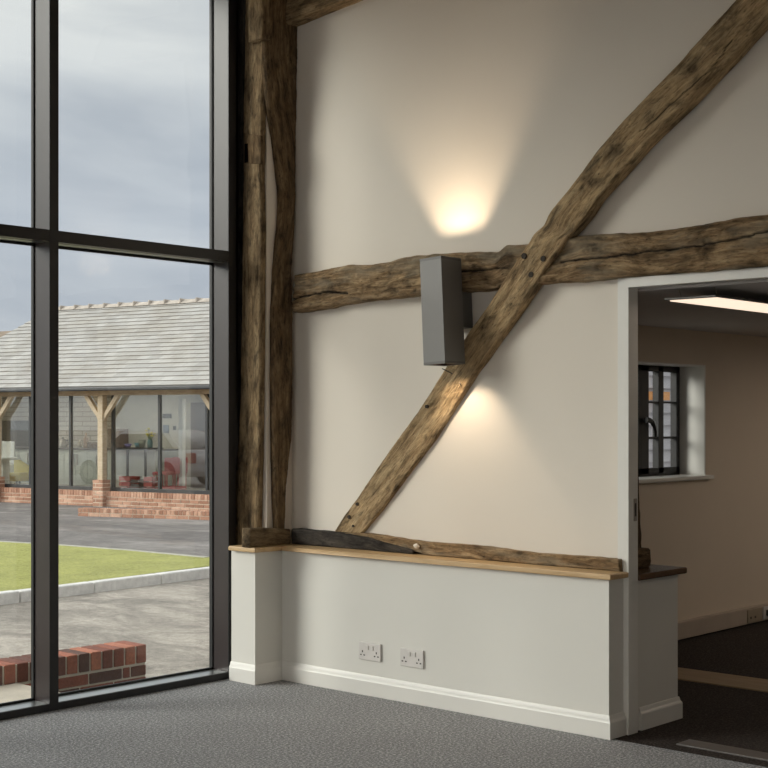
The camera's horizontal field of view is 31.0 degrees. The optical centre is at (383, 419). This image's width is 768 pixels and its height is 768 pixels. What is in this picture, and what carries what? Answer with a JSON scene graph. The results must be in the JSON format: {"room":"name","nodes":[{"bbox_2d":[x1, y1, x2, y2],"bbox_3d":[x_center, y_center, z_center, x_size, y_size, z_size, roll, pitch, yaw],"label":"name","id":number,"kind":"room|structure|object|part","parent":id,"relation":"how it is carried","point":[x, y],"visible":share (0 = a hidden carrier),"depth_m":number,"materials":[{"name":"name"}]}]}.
{"room":"converted barn interior","nodes":[
{"label":"converted barn interior","id":0,"kind":"room"},
{"bbox_2d":[262,118,291,542],"bbox_3d":[-0.572,-0.975,7.304,0.062,3.250,0.184,0,0,42],"label":"wall","id":1,"kind":"structure","parent":0,"point":[270,182],"depth_m":7.23,"materials":[{"name":"paint"}]},
{"bbox_2d":[0,620,767,767],"bbox_3d":[1.857,1.450,2.502,10.620,0.200,14.200,0,0,42],"label":"floor","id":2,"kind":"structure","parent":0,"point":[225,723],"depth_m":5.98,"materials":[{"name":"grey carpet"}]},
{"bbox_2d":[676,739,767,760],"bbox_3d":[1.755,1.353,5.346,1.360,0.014,0.110,0,0,42],"label":"trim","id":3,"kind":"structure","parent":2,"relation":"on","point":[719,748],"depth_m":5.66,"materials":[{"name":"metal"}]},
{"bbox_2d":[678,667,767,692],"bbox_3d":[3.221,1.354,5.869,5.535,0.016,0.293,0,0,42],"label":"trim","id":4,"kind":"structure","parent":2,"relation":"on","point":[699,676],"depth_m":7.18,"materials":[{"name":"brown wood"}]},
{"bbox_2d":[231,551,623,715],"bbox_3d":[0.125,1.012,6.575,2.185,0.675,0.324,0,0,42],"label":"wall","id":5,"kind":"structure","parent":0,"point":[551,640],"depth_m":6.47,"materials":[{"name":"paint"}]},
{"bbox_2d":[292,528,418,553],"bbox_3d":[-0.151,0.611,7.003,0.835,0.084,0.075,0,0,42],"label":"sill","id":6,"kind":"structure","parent":5,"relation":"attached to","point":[302,536],"depth_m":7.02,"materials":[{"name":"brown wood"}]},
{"bbox_2d":[359,641,381,661],"bbox_3d":[-0.069,1.135,6.780,0.146,0.086,0.014,0,0,42],"label":"wall socket","id":7,"kind":"object","parent":5,"relation":"attached to","point":[367,651],"visible":1,"depth_m":6.77,"materials":[{"name":"white plastic"}]},
{"bbox_2d":[400,647,423,668],"bbox_3d":[0.133,1.135,6.596,0.146,0.086,0.014,0,0,42],"label":"wall socket","id":8,"kind":"object","parent":5,"relation":"attached to","point":[413,658],"visible":1,"depth_m":6.59,"materials":[{"name":"white plastic"}]},
{"bbox_2d":[229,660,626,739],"bbox_3d":[0.115,1.300,6.551,2.215,0.098,0.207,0,0,39],"label":"baseboard","id":9,"kind":"structure","parent":5,"relation":"attached to","point":[613,726],"depth_m":6.47,"materials":[{"name":"paint"}]},
{"bbox_2d":[228,542,627,579],"bbox_3d":[0.128,0.662,6.552,2.201,0.025,0.354,0,0,42],"label":"ledge","id":10,"kind":"object","parent":5,"relation":"on","point":[370,554],"visible":0.88,"depth_m":6.46,"materials":[{"name":"brown wood"}]},
{"bbox_2d":[236,0,269,544],"bbox_3d":[-0.694,-0.874,7.235,0.265,3.076,0.074,0,0,42],"label":"timber post","id":11,"kind":"object","parent":10,"relation":"on","point":[250,454],"visible":0.98,"depth_m":7.22,"materials":[{"name":"brown wood"}]},
{"bbox_2d":[242,527,290,547],"bbox_3d":[-0.607,0.602,7.169,0.064,0.098,0.285,0,0,42],"label":"block","id":12,"kind":"object","parent":10,"relation":"on","point":[261,536],"visible":1,"depth_m":7.12,"materials":[{"name":"brown wood"}]},
{"bbox_2d":[260,0,296,527],"bbox_3d":[-0.545,-0.934,7.254,0.047,3.006,0.252,0,0,42],"label":"timber post","id":13,"kind":"object","parent":12,"relation":"on","point":[278,54],"visible":0.98,"depth_m":7.25,"materials":[{"name":"brown wood"}]},
{"bbox_2d":[345,533,622,571],"bbox_3d":[0.416,0.610,6.483,1.626,0.086,0.088,0,0,42],"label":"sill","id":14,"kind":"structure","parent":5,"relation":"attached to","point":[456,550],"depth_m":6.36,"materials":[{"name":"brown wood"}]},
{"bbox_2d":[335,0,767,532],"bbox_3d":[0.735,-0.658,6.176,2.722,2.461,0.110,0,0,43],"label":"brace","id":15,"kind":"object","parent":14,"relation":"on","point":[732,36],"visible":0.98,"depth_m":6.06,"materials":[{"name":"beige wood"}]},
{"bbox_2d":[292,0,767,557],"bbox_3d":[3.203,-0.625,4.055,10.720,3.950,0.090,0,0,42],"label":"wall","id":16,"kind":"structure","parent":0,"point":[424,127],"depth_m":6.46,"materials":[{"name":"paint"}]},
{"bbox_2d":[285,0,362,26],"bbox_3d":[-0.096,-2.227,6.945,1.054,0.297,0.101,0,0,42],"label":"brace","id":17,"kind":"object","parent":16,"relation":"attached to","point":[298,12],"visible":1,"depth_m":7.17,"materials":[{"name":"brown wood"}]},
{"bbox_2d":[420,256,472,365],"bbox_3d":[0.303,-0.503,6.467,0.153,0.500,0.242,0,0,42],"label":"wall lamp","id":18,"kind":"object","parent":16,"relation":"attached to","point":[446,310],"visible":1,"depth_m":6.38,"materials":[{"name":"grey metal"}]},
{"bbox_2d":[292,215,767,312],"bbox_3d":[0.692,-0.690,6.235,3.094,0.255,0.116,0,0,42],"label":"horizontal timber beam","id":19,"kind":"structure","parent":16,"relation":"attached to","point":[742,242],"depth_m":6.03,"materials":[{"name":"brown wood"}]},
{"bbox_2d":[618,267,767,734],"bbox_3d":[1.660,0.370,5.420,1.700,1.959,0.075,0,0,42],"label":"door frame","id":20,"kind":"structure","parent":16,"relation":"in","point":[628,288],"depth_m":5.94,"materials":[{"name":"paint"}]},
{"bbox_3d":[1.082,0.387,5.965,0.003,0.097,0.024,0,0,42],"label":"strike plate","id":21,"kind":"part","parent":20,"relation":"part of","materials":[{"name":"metal"}]},
{"bbox_2d":[638,575,677,729],"bbox_3d":[0.779,1.022,6.521,1.155,0.655,0.365,0,0,42],"label":"wall","id":22,"kind":"structure","parent":0,"point":[657,597],"depth_m":6.13,"materials":[{"name":"paint"}]},
{"bbox_2d":[639,696,682,730],"bbox_3d":[0.836,1.300,6.504,1.081,0.098,0.346,0,0,42],"label":"baseboard","id":23,"kind":"structure","parent":22,"relation":"attached to","point":[669,710],"depth_m":6.13,"materials":[{"name":"paint"}]},
{"bbox_2d":[638,564,686,580],"bbox_3d":[0.804,0.680,6.523,1.180,0.029,0.400,0,0,42],"label":"ledge","id":24,"kind":"object","parent":22,"relation":"on","point":[653,571],"visible":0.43,"depth_m":6.16,"materials":[{"name":"brown wood"}]},
{"bbox_2d":[638,476,650,567],"bbox_3d":[1.071,0.058,6.234,0.155,1.216,0.240,0,0,42],"label":"timber post","id":25,"kind":"object","parent":24,"relation":"on","point":[644,557],"visible":0.1,"depth_m":6.26,"materials":[{"name":"brown wood"}]},
{"bbox_2d":[638,325,767,620],"bbox_3d":[1.839,0.350,8.730,0.250,2.000,5.010,0,0,42],"label":"wall","id":26,"kind":"structure","parent":0,"point":[716,529],"depth_m":8.89,"materials":[{"name":"paint"}]},
{"bbox_2d":[638,365,679,476],"bbox_3d":[1.537,0.002,8.475,0.107,0.697,1.126,0,0,42],"label":"window","id":27,"kind":"structure","parent":26,"relation":"in","point":[658,469],"depth_m":8.67,"materials":[{"name":"black metal"}]},
{"bbox_3d":[1.647,0.044,8.540,0.034,0.125,0.128,0,0,42],"label":"handle","id":28,"kind":"part","parent":27,"relation":"part of","materials":[{"name":"black metal"}]},
{"bbox_2d":[638,361,705,474],"bbox_3d":[1.589,0.001,8.419,0.198,0.699,1.112,0,0,42],"label":"window reveal","id":29,"kind":"object","parent":26,"relation":"attached to","point":[692,377],"depth_m":8.80,"materials":[{"name":"paint"}]},
{"bbox_2d":[639,474,713,483],"bbox_3d":[1.613,0.361,8.396,0.205,0.027,1.210,0,0,42],"label":"window sill","id":30,"kind":"structure","parent":26,"relation":"attached to","point":[682,477],"depth_m":8.46,"materials":[{"name":"paint"}]},
{"bbox_2d":[678,602,767,639],"bbox_3d":[2.011,1.286,8.669,0.084,0.104,4.430,0,0,42],"label":"baseboard","id":31,"kind":"structure","parent":26,"relation":"attached to","point":[701,625],"depth_m":8.82,"materials":[{"name":"plastic"}]},
{"bbox_3d":[2.442,1.286,9.127,0.008,0.084,0.194,0,0,42],"label":"socket plate","id":32,"kind":"part","parent":31,"relation":"part of","materials":[{"name":"beige plastic"}]},
{"bbox_3d":[2.571,1.286,9.267,0.010,0.084,0.146,0,0,42],"label":"socket plate","id":33,"kind":"part","parent":31,"relation":"part of","materials":[{"name":"white plastic"}]},
{"bbox_2d":[638,279,767,336],"bbox_3d":[3.999,-0.605,6.765,5.590,0.091,5.010,0,0,42],"label":"ceiling","id":34,"kind":"structure","parent":0,"point":[654,310],"depth_m":7.13,"materials":[{"name":"paint"}]},
{"bbox_2d":[665,287,767,312],"bbox_3d":[1.716,-0.535,6.321,0.244,0.051,1.260,0,0,42],"label":"ceiling light","id":35,"kind":"object","parent":34,"relation":"attached to","point":[716,300],"visible":1,"depth_m":6.01,"materials":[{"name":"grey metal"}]},
{"bbox_3d":[1.716,-0.518,6.321,0.244,0.008,1.260,0,0,42],"label":"frame","id":36,"kind":"part","parent":35,"relation":"part of","materials":[{"name":"grey metal"}]},
{"bbox_2d":[670,297,767,312],"bbox_3d":[1.719,-0.512,6.325,0.224,0.004,1.210,0,0,42],"label":"diffuser","id":37,"kind":"object","parent":35,"relation":"attached to","point":[723,302],"depth_m":6.06,"materials":[{"name":"white plastic"}]},
{"bbox_3d":[-3.733,-0.625,4.208,0.255,3.950,9.200,0,0,42],"label":"wall window","id":38,"kind":"structure","parent":0,"visible":0},
{"bbox_2d":[0,0,238,719],"bbox_3d":[-2.659,-0.556,5.332,0.189,3.812,5.672,0,0,42],"label":"window","id":39,"kind":"structure","parent":38,"relation":"attached to","point":[44,237],"depth_m":6.65,"materials":[{"name":"black metal"}]},
{"bbox_3d":[-1.947,1.315,6.071,0.111,0.002,1.042,0,0,42],"label":"sill plate","id":40,"kind":"part","parent":39,"relation":"part of","materials":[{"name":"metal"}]},
{"bbox_3d":[-1.211,1.315,6.881,0.111,0.002,1.046,0,0,42],"label":"sill plate","id":41,"kind":"part","parent":39,"relation":"part of","materials":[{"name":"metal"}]},
{"bbox_2d":[238,0,245,445],"bbox_3d":[-0.749,-1.114,7.365,0.097,2.674,0.056,0,0,42],"label":"batten","id":42,"kind":"object","parent":39,"relation":"attached to","point":[241,3],"visible":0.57,"depth_m":7.35,"materials":[{"name":"brown wood"}]},
{"label":"outside","id":43,"kind":"structure","parent":0,"visible":0},
{"bbox_2d":[0,502,208,556],"bbox_3d":[-76.071,1.756,69.219,194.300,0.109,300.000,0,0,42],"label":"ground","id":44,"kind":"structure","parent":43,"point":[177,536],"depth_m":21.32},
{"bbox_2d":[0,331,10,336],"bbox_3d":[-10.748,-0.488,41.312,10.800,4.377,5.200,0,0,32],"label":"outbuilding","id":45,"kind":"structure","parent":44,"relation":"on","point":[2,333],"depth_m":41.61,"materials":[{"name":"paint"}]},
{"bbox_2d":[0,542,208,590],"bbox_3d":[-8.565,1.692,13.878,10.650,0.195,15.000,0,0,42],"label":"lawn","id":46,"kind":"structure","parent":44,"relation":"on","point":[76,564],"depth_m":15.29,"materials":[{"name":"green plant"}]},
{"bbox_2d":[0,541,206,557],"bbox_3d":[-3.906,1.690,17.369,4.516,0.201,0.380,0,0,31],"label":"stone edging","id":47,"kind":"object","parent":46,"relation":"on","point":[0,541],"visible":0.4,"depth_m":17.00,"materials":[{"name":"grey stone"}]},
{"bbox_2d":[0,297,208,510],"bbox_3d":[-3.351,-0.428,29.632,16.682,4.453,7.042,0,0,32],"label":"outbuilding","id":48,"kind":"structure","parent":44,"relation":"on","point":[122,365],"depth_m":28.57,"materials":[{"name":"tile"}]},
{"bbox_3d":[-8.064,0.347,28.864,0.132,1.662,0.130,0,0,32],"label":"oak post","id":49,"kind":"part","parent":48,"relation":"part of","materials":[{"name":"beige wood"}]},
{"bbox_2d":[2,441,14,483],"bbox_3d":[-8.697,0.980,31.451,0.440,0.980,0.440,0,0,32],"label":"chair","id":50,"kind":"object","parent":48,"relation":"on","point":[8,447],"visible":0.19,"depth_m":31.57,"materials":[{"name":"laminate"}]},
{"bbox_3d":[-8.589,0.730,31.625,0.440,0.480,0.030,0,0,32],"label":"backrest","id":51,"kind":"part","parent":50,"relation":"part of","materials":[{"name":"white laminate"}]},
{"bbox_2d":[1,457,20,483],"bbox_3d":[-8.505,1.145,30.272,0.970,0.650,0.600,0,0,32],"label":"table","id":52,"kind":"object","parent":48,"relation":"on","point":[5,460],"visible":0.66,"depth_m":30.10,"materials":[{"name":"laminate"}]},
{"bbox_3d":[-8.288,1.170,30.138,0.180,0.600,0.200,0,0,32],"label":"leg","id":53,"kind":"part","parent":52,"relation":"part of","materials":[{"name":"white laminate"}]},
{"bbox_2d":[10,449,19,482],"bbox_3d":[-8.666,1.075,32.697,0.720,0.790,0.610,0,0,32],"label":"base cabinet","id":54,"kind":"object","parent":48,"relation":"on","point":[16,450],"visible":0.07,"depth_m":32.33,"materials":[{"name":"metal"}]},
{"bbox_3d":[-8.652,1.030,32.376,0.353,0.680,0.020,0,0,32],"label":"door","id":55,"kind":"part","parent":54,"relation":"part of","materials":[{"name":"white"}]},
{"bbox_2d":[15,447,178,450],"bbox_3d":[-6.830,0.655,31.558,5.040,0.040,0.630,0,0,32],"label":"countertop","id":56,"kind":"structure","parent":54,"relation":"on","point":[67,448],"depth_m":31.20,"materials":[{"name":"grey"}]},
{"bbox_2d":[59,437,68,447],"bbox_3d":[-7.382,0.516,31.871,0.216,0.235,0.264,0,0,-20],"label":"kettle","id":57,"kind":"object","parent":56,"relation":"on","point":[63,443],"visible":0.92,"depth_m":31.79,"materials":[{"name":"metal"}]},
{"bbox_2d":[77,439,81,447],"bbox_3d":[-6.948,0.534,31.602,0.100,0.200,0.100,0,0,42],"label":"bottle","id":58,"kind":"object","parent":56,"relation":"on","point":[79,443],"visible":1,"depth_m":31.57,"materials":[{"name":"beige ceramic"}]},
{"bbox_2d":[83,433,88,447],"bbox_3d":[-6.777,0.464,31.495,0.120,0.340,0.120,0,0,42],"label":"bottle","id":59,"kind":"object","parent":56,"relation":"on","point":[85,440],"visible":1,"depth_m":31.45,"materials":[{"name":"beige ceramic"}]},
{"bbox_2d":[2,421,28,446],"bbox_3d":[-8.799,0.324,33.120,0.900,0.620,0.050,0,0,32],"label":"backsplash","id":60,"kind":"structure","parent":48,"relation":"attached to","point":[17,432],"depth_m":33.07,"materials":[{"name":"tile"}]},
{"bbox_2d":[10,460,28,483],"bbox_3d":[-8.119,1.160,30.751,0.640,0.620,0.520,0,0,32],"label":"chair","id":61,"kind":"object","parent":48,"relation":"on","point":[21,469],"visible":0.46,"depth_m":30.84,"materials":[{"name":"fabric"}]},
{"bbox_3d":[-8.124,1.260,30.742,0.640,0.180,0.500,0,0,32],"label":"seat","id":62,"kind":"part","parent":61,"relation":"part of","materials":[{"name":"yellow fabric"}]},
{"bbox_3d":[-8.005,1.020,30.934,0.640,0.340,0.090,0,0,32],"label":"backrest","id":63,"kind":"part","parent":61,"relation":"part of","materials":[{"name":"yellow fabric"}]},
{"bbox_2d":[19,449,28,482],"bbox_3d":[-8.054,1.075,32.317,0.720,0.790,0.610,0,0,32],"label":"base cabinet","id":64,"kind":"object","parent":48,"relation":"on","point":[23,453],"visible":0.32,"depth_m":32.18,"materials":[{"name":"metal"}]},
{"bbox_3d":[-8.347,1.030,32.187,0.353,0.680,0.020,0,0,32],"label":"door","id":65,"kind":"part","parent":64,"relation":"part of","materials":[{"name":"white"}]},
{"bbox_2d":[59,450,64,484],"bbox_3d":[-7.442,1.075,31.938,0.720,0.790,0.610,0,0,32],"label":"base cabinet","id":66,"kind":"object","parent":48,"relation":"on","point":[61,452],"visible":0.13,"depth_m":31.56,"materials":[{"name":"metal"}]},
{"bbox_2d":[64,450,87,484],"bbox_3d":[-6.830,1.075,31.558,0.720,0.790,0.610,0,0,32],"label":"base cabinet","id":67,"kind":"object","parent":48,"relation":"on","point":[79,456],"visible":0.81,"depth_m":31.29,"materials":[{"name":"wood"}]},
{"bbox_3d":[-7.123,1.030,31.428,0.353,0.680,0.020,0,0,32],"label":"door","id":68,"kind":"part","parent":67,"relation":"part of","materials":[{"name":"white"}]},
{"bbox_3d":[-6.817,1.030,31.238,0.353,0.680,0.020,0,0,32],"label":"door","id":69,"kind":"part","parent":67,"relation":"part of","materials":[{"name":"white"}]},
{"bbox_2d":[87,450,110,485],"bbox_3d":[-6.218,1.075,31.179,0.720,0.790,0.610,0,0,32],"label":"base cabinet","id":70,"kind":"object","parent":48,"relation":"on","point":[92,455],"visible":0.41,"depth_m":31.02,"materials":[{"name":"wood"}]},
{"bbox_3d":[-6.511,1.030,31.049,0.353,0.680,0.020,0,0,32],"label":"door","id":71,"kind":"part","parent":70,"relation":"part of","materials":[{"name":"white"}]},
{"bbox_3d":[-6.205,1.030,30.858,0.353,0.680,0.020,0,0,32],"label":"door","id":72,"kind":"part","parent":70,"relation":"part of","materials":[{"name":"white"}]},
{"bbox_3d":[-5.557,0.347,27.309,0.132,1.662,0.130,0,0,32],"label":"oak post","id":73,"kind":"part","parent":48,"relation":"part of","materials":[{"name":"beige wood"}]},
{"bbox_3d":[-4.817,0.440,27.004,14.816,1.940,0.080,0,0,32],"label":"glazing rail","id":74,"kind":"part","parent":48,"relation":"part of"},
{"bbox_2d":[116,476,125,486],"bbox_3d":[-5.606,1.075,30.799,0.720,0.790,0.610,0,0,32],"label":"base cabinet","id":75,"kind":"object","parent":48,"relation":"on","point":[117,477],"visible":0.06,"depth_m":30.66,"materials":[{"name":"wood"}]},
{"bbox_2d":[119,476,139,487],"bbox_3d":[-5.233,1.315,28.480,0.280,0.309,0.320,0,0,32],"label":"crate","id":76,"kind":"object","parent":48,"relation":"on","point":[126,479],"visible":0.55,"depth_m":28.37,"materials":[{"name":"red paint"}]},
{"bbox_2d":[107,447,163,487],"bbox_3d":[-5.411,1.031,29.766,1.340,0.878,0.500,0,0,32],"label":"base cabinet","id":77,"kind":"object","parent":48,"relation":"on","point":[132,461],"visible":0.7,"depth_m":29.78,"materials":[{"name":"grey metal"}]},
{"bbox_2d":[107,429,128,446],"bbox_3d":[-5.758,0.391,29.982,0.340,0.400,0.300,0,0,32],"label":"cardboard box","id":78,"kind":"object","parent":77,"relation":"on","point":[122,435],"visible":0.8,"depth_m":29.89,"materials":[{"name":"brown cardboard"}]},
{"bbox_3d":[-5.474,1.056,29.570,0.036,0.828,0.040,0,0,32],"label":"leg","id":79,"kind":"part","parent":77,"relation":"part of","materials":[{"name":"black metal"}]},
{"bbox_3d":[-5.350,0.931,29.864,1.100,0.578,0.030,0,0,32],"label":"panel","id":80,"kind":"part","parent":77,"relation":"part of","materials":[{"name":"white laminate"}]},
{"bbox_2d":[138,440,145,447],"bbox_3d":[-5.164,0.506,29.554,0.180,0.170,0.180,0,0,42],"label":"pot","id":81,"kind":"object","parent":77,"relation":"on","point":[141,442],"visible":1,"depth_m":29.50,"materials":[{"name":"ceramic"}]},
{"bbox_3d":[-5.049,1.056,29.306,0.036,0.828,0.040,0,0,32],"label":"leg","id":82,"kind":"part","parent":77,"relation":"part of","materials":[{"name":"black metal"}]},
{"bbox_2d":[145,428,155,447],"bbox_3d":[-4.986,0.377,29.514,0.197,0.428,0.288,0,0,-19],"label":"flower vase","id":83,"kind":"object","parent":77,"relation":"on","point":[149,443],"visible":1,"depth_m":29.46,"materials":[{"name":"teal glass"}]},
{"bbox_2d":[129,479,148,487],"bbox_3d":[-5.026,1.344,28.410,0.260,0.251,0.320,0,0,32],"label":"crate","id":84,"kind":"object","parent":48,"relation":"on","point":[141,481],"visible":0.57,"depth_m":28.28,"materials":[{"name":"plastic"}]},
{"bbox_2d":[144,477,157,488],"bbox_3d":[-4.705,1.315,28.211,0.220,0.309,0.320,0,0,32],"label":"crate","id":85,"kind":"object","parent":48,"relation":"on","point":[149,485],"visible":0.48,"depth_m":28.09,"materials":[{"name":"red paint"}]},
{"bbox_2d":[140,451,177,486],"bbox_3d":[-4.995,1.075,30.420,0.720,0.790,0.610,0,0,32],"label":"base cabinet","id":86,"kind":"object","parent":48,"relation":"on","point":[165,454],"visible":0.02,"depth_m":30.18,"materials":[{"name":"metal"}]},
{"bbox_3d":[-4.981,1.030,30.100,0.353,0.680,0.020,0,0,32],"label":"door","id":87,"kind":"part","parent":86,"relation":"part of","materials":[{"name":"white"}]},
{"bbox_2d":[152,458,179,488],"bbox_3d":[-4.419,1.120,28.098,0.400,0.700,0.410,0,0,32],"label":"chair","id":88,"kind":"object","parent":48,"relation":"on","point":[171,465],"visible":0.84,"depth_m":28.17,"materials":[{"name":"fabric"}]},
{"bbox_3d":[-4.422,1.080,28.094,0.400,0.060,0.400,0,0,32],"label":"seat","id":89,"kind":"part","parent":88,"relation":"part of","materials":[{"name":"red fabric"}]},
{"bbox_3d":[-4.322,0.930,28.256,0.400,0.320,0.040,0,0,32],"label":"backrest","id":90,"kind":"part","parent":88,"relation":"part of","materials":[{"name":"red fabric"}]},
{"bbox_2d":[163,425,168,432],"bbox_3d":[-4.828,0.199,30.676,0.160,0.180,0.020,0,0,32],"label":"notice","id":91,"kind":"object","parent":48,"relation":"attached to","point":[165,427],"visible":1,"depth_m":30.66,"materials":[{"name":"white paper"}]},
{"bbox_2d":[163,414,170,417],"bbox_3d":[-4.804,-0.088,30.661,0.240,0.100,0.020,0,0,32],"label":"notice","id":92,"kind":"object","parent":48,"relation":"attached to","point":[164,415],"visible":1,"depth_m":30.65,"materials":[{"name":"paper"}]},
{"bbox_2d":[162,486,184,489],"bbox_3d":[-4.208,1.393,27.491,0.420,0.155,0.320,0,0,32],"label":"crate","id":93,"kind":"object","parent":48,"relation":"on","point":[163,487],"visible":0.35,"depth_m":27.39,"materials":[{"name":"red paint"}]},
{"bbox_2d":[162,457,187,489],"bbox_3d":[-4.339,1.120,28.637,0.400,0.700,0.410,0,0,32],"label":"chair","id":94,"kind":"object","parent":48,"relation":"on","point":[186,458],"visible":0.38,"depth_m":28.68,"materials":[{"name":"fabric"}]},
{"bbox_3d":[-4.241,0.930,28.794,0.400,0.320,0.040,0,0,32],"label":"backrest","id":95,"kind":"part","parent":94,"relation":"part of","materials":[{"name":"red fabric"}]},
{"bbox_2d":[179,399,184,488],"bbox_3d":[-4.122,0.520,28.261,0.100,1.900,0.100,0,0,32],"label":"post","id":96,"kind":"object","parent":48,"relation":"on","point":[181,401],"visible":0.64,"depth_m":28.22,"materials":[{"name":"white metal"}]},
{"bbox_2d":[191,402,204,487],"bbox_3d":[-3.900,0.545,30.006,0.700,1.850,0.060,0,0,32],"label":"door","id":97,"kind":"structure","parent":48,"relation":"attached to","point":[197,409],"depth_m":30.05,"materials":[{"name":"glass"}]},
{"bbox_2d":[78,507,208,519],"bbox_3d":[-2.785,1.640,23.560,5.607,0.160,0.215,0,0,22],"label":"brick edging","id":98,"kind":"object","parent":44,"relation":"on","point":[96,512],"visible":0.44,"depth_m":24.03,"materials":[{"name":"red brick"}]},
{"bbox_2d":[649,372,669,467],"bbox_3d":[2.910,-0.019,13.644,0.140,3.439,6.900,0,0,42],"label":"wall","id":99,"kind":"structure","parent":44,"relation":"on","point":[666,374],"depth_m":13.40,"materials":[{"name":"paint"}]},
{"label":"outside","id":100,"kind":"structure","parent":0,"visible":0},
{"bbox_2d":[0,578,208,677],"bbox_3d":[-23.186,1.750,-12.703,5.800,0.100,70.000,0,0,42],"label":"ground","id":101,"kind":"structure","parent":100,"point":[172,619],"depth_m":11.63,"materials":[{"name":"grey concrete"}]},
{"bbox_2d":[0,590,18,604],"bbox_3d":[-3.705,1.697,12.569,0.125,0.215,0.893,0,0,37],"label":"kerb stone","id":102,"kind":"object","parent":101,"relation":"on","point":[10,596],"visible":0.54,"depth_m":12.80,"materials":[{"name":"concrete"}]},
{"bbox_2d":[0,683,30,702],"bbox_3d":[-2.670,1.537,5.972,0.508,0.346,2.840,0,0,42],"label":"paving slab","id":103,"kind":"object","parent":101,"relation":"on","point":[16,691],"visible":0.2,"depth_m":6.93,"materials":[{"name":"stone"}]},
{"bbox_2d":[15,581,93,601],"bbox_3d":[-3.164,1.701,13.295,0.125,0.215,0.893,0,0,37],"label":"kerb stone","id":104,"kind":"object","parent":101,"relation":"on","point":[79,588],"visible":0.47,"depth_m":13.37,"materials":[{"name":"concrete"}]},
{"bbox_2d":[0,640,145,692],"bbox_3d":[-2.399,1.508,6.804,0.211,0.485,2.915,0,0,42],"label":"brick wall","id":105,"kind":"structure","parent":101,"relation":"on","point":[83,667],"depth_m":7.55,"materials":[{"name":"red brick"}]},
{"bbox_2d":[88,573,160,592],"bbox_3d":[-2.623,1.701,14.021,0.125,0.215,0.893,0,0,37],"label":"kerb stone","id":106,"kind":"object","parent":101,"relation":"on","point":[119,583],"visible":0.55,"depth_m":13.97,"materials":[{"name":"concrete"}]},
{"bbox_2d":[155,567,208,583],"bbox_3d":[-2.082,1.701,14.746,0.125,0.215,0.893,0,0,37],"label":"kerb stone","id":107,"kind":"object","parent":101,"relation":"on","point":[203,572],"visible":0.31,"depth_m":14.62,"materials":[{"name":"concrete"}]}
]}

